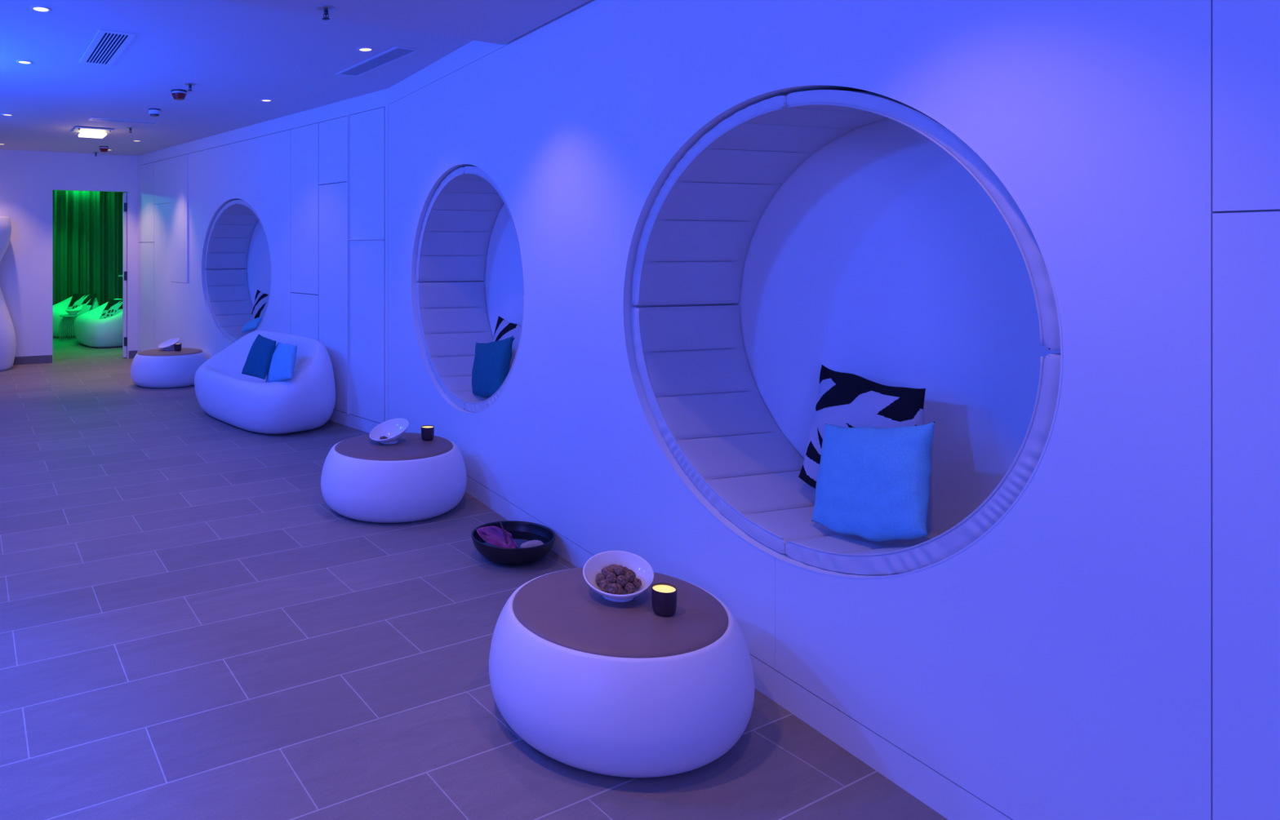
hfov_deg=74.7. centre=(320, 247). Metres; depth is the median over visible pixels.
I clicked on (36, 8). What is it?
recessed light
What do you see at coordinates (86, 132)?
ceiling lamp
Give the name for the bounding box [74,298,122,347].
lounge chair
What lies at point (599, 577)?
pod
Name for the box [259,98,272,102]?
recessed light
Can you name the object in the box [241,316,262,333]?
cushion
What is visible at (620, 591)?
pod
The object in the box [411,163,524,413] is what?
niche
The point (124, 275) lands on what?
door
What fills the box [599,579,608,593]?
pod
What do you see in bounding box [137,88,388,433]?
wall
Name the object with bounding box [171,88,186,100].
fire alarm
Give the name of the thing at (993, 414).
cushion
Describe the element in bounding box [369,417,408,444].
bowl
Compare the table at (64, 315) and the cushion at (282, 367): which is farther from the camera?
the table at (64, 315)
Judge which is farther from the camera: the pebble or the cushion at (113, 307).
the cushion at (113, 307)
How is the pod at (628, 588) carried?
in the bowl at (643, 571)
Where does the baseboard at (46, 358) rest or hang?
attached to the wall at (28, 179)
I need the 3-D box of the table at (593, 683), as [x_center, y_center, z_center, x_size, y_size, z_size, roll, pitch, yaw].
[0.926,1.278,2.351,0.816,0.345,0.710,0,0,0]
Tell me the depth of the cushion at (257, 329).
7.32 m
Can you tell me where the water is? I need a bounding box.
[477,531,549,548]
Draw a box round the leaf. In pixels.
[475,521,517,548]
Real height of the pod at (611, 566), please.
0.038 m
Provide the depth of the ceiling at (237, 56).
5.13 m
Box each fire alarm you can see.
[98,146,108,152]
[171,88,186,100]
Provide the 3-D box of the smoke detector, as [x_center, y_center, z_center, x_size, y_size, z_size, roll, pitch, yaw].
[-1.445,-1.177,6.598,0.104,0.058,0.104,0,0,0]
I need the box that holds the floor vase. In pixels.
[0,216,16,371]
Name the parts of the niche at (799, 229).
panel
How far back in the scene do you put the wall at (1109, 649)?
1.78 m
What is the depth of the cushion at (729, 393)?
2.98 m
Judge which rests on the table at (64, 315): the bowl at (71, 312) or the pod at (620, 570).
the bowl at (71, 312)
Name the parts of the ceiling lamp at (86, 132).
plate, glass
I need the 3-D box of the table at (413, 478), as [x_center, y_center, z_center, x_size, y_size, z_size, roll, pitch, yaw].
[0.418,1.278,4.262,0.829,0.345,0.722,0,0,0]
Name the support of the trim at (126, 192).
attached to the wall at (28, 179)
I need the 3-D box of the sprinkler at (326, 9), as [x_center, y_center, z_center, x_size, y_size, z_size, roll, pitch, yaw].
[0.026,-1.056,3.414,0.080,0.051,0.080,0,0,0]
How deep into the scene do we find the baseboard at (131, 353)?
9.91 m
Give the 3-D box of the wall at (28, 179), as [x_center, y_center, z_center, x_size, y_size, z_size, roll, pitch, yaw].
[-4.668,0.122,9.022,4.940,2.656,0.100,0,0,-23]
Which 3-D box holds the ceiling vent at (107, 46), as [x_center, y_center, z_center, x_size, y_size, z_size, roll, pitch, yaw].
[-1.300,-1.203,4.590,0.205,0.006,0.820,0,0,-25]
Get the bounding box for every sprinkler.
[126,127,134,133]
[184,82,195,91]
[316,4,334,20]
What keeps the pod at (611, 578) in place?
in the bowl at (643, 571)
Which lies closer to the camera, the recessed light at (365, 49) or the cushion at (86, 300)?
the recessed light at (365, 49)
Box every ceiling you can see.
[0,0,473,155]
[220,0,590,44]
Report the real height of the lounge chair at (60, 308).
0.656 m
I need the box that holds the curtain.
[53,190,123,306]
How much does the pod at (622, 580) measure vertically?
0.033 m
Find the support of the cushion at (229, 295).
on the niche at (236, 259)
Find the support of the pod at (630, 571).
in the bowl at (643, 571)
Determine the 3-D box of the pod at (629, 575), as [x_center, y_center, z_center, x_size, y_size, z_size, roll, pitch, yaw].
[0.971,1.039,2.389,0.034,0.034,0.033,0,0,-37]
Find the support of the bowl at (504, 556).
on the floor
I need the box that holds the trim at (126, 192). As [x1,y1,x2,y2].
[52,188,128,363]
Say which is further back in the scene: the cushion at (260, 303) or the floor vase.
the floor vase
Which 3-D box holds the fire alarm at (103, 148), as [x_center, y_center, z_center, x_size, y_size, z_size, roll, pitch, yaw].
[-2.582,-1.174,9.034,0.112,0.065,0.112,0,0,0]
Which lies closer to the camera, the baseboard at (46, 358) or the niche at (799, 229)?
the niche at (799, 229)
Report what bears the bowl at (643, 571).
on the table at (593, 683)
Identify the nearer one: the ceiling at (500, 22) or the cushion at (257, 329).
the ceiling at (500, 22)
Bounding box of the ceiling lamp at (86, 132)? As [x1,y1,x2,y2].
[71,126,113,138]
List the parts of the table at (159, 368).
lid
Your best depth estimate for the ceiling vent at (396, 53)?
4.88 m
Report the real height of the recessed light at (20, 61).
0.006 m
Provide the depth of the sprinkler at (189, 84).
5.55 m
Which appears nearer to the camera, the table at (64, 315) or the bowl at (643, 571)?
the bowl at (643, 571)
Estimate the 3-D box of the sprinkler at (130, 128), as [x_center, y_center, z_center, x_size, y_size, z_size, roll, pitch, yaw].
[-1.903,-1.181,7.592,0.080,0.051,0.080,0,0,0]
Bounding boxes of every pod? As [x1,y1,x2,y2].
[595,573,606,584]
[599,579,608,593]
[601,566,613,577]
[606,572,617,583]
[607,583,617,594]
[608,564,617,577]
[613,564,624,576]
[613,582,622,595]
[615,575,627,586]
[623,570,633,582]
[623,582,635,594]
[628,569,635,577]
[630,577,641,588]
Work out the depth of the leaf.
3.53 m
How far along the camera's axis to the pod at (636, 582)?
2.38 m
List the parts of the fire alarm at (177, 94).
plate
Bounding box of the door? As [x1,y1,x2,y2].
[118,192,127,357]
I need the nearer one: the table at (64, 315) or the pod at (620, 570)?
the pod at (620, 570)
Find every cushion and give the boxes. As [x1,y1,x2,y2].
[66,293,97,315]
[98,299,122,319]
[204,269,256,342]
[236,293,270,340]
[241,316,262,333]
[241,333,275,379]
[249,289,269,320]
[265,342,297,382]
[415,281,493,408]
[464,337,520,413]
[471,336,513,397]
[492,315,521,370]
[631,304,839,554]
[785,353,1060,575]
[798,364,925,488]
[811,421,935,542]
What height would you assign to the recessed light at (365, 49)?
0.006 m
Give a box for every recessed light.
[1,113,13,115]
[16,59,32,64]
[30,5,51,12]
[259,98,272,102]
[356,46,373,52]
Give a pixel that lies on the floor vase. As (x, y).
(7, 335)
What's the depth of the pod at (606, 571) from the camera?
2.40 m
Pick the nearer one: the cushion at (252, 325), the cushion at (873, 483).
the cushion at (873, 483)
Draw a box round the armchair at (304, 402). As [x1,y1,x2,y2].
[194,330,335,434]
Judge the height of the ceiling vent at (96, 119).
0.006 m
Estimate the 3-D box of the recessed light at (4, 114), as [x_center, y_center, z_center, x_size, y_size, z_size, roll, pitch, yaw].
[-2.831,-1.203,6.851,0.104,0.006,0.104,0,0,0]
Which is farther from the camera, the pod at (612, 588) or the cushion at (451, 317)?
the cushion at (451, 317)
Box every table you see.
[58,314,79,341]
[130,347,208,388]
[320,432,466,523]
[488,568,754,777]
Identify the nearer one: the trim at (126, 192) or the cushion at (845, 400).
the cushion at (845, 400)
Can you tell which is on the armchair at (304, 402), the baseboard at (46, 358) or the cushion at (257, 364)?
the cushion at (257, 364)
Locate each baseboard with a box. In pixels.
[13,355,52,365]
[128,350,137,358]
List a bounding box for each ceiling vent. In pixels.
[79,29,137,66]
[88,117,159,124]
[335,45,420,76]
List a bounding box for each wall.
[0,149,137,356]
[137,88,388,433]
[388,0,1279,819]
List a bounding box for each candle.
[173,343,181,351]
[421,425,434,440]
[651,583,676,617]
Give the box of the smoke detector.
[148,108,160,116]
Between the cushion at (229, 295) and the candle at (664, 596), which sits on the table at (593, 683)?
the candle at (664, 596)
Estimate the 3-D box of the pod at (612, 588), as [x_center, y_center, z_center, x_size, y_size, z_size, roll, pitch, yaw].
[0.905,1.056,2.343,0.028,0.032,0.032,0,0,9]
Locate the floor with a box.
[0,337,947,819]
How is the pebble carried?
in the bowl at (504, 556)
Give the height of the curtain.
2.588 m
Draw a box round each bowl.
[65,309,79,315]
[157,337,179,350]
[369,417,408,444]
[471,520,555,565]
[582,551,653,602]
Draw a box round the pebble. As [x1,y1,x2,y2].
[520,540,543,548]
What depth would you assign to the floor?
2.69 m
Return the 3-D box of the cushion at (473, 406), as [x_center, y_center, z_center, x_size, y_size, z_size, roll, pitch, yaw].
[1.216,0.613,4.298,0.521,0.740,0.742,0,0,-16]
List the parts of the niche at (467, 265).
panel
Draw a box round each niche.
[201,198,271,344]
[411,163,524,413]
[622,84,1062,578]
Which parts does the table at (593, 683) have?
lid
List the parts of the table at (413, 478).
lid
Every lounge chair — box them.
[53,296,98,337]
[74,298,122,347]
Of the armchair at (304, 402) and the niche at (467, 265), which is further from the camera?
the armchair at (304, 402)
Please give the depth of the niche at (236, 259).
8.35 m
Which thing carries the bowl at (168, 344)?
on the table at (159, 368)
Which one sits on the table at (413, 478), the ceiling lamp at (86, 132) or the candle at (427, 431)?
the candle at (427, 431)
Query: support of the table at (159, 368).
on the floor
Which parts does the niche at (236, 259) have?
panel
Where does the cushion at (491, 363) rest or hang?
on the niche at (467, 265)
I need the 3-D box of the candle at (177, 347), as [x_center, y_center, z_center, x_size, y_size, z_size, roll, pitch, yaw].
[-1.522,1.065,8.090,0.076,0.076,0.067,0,0,0]

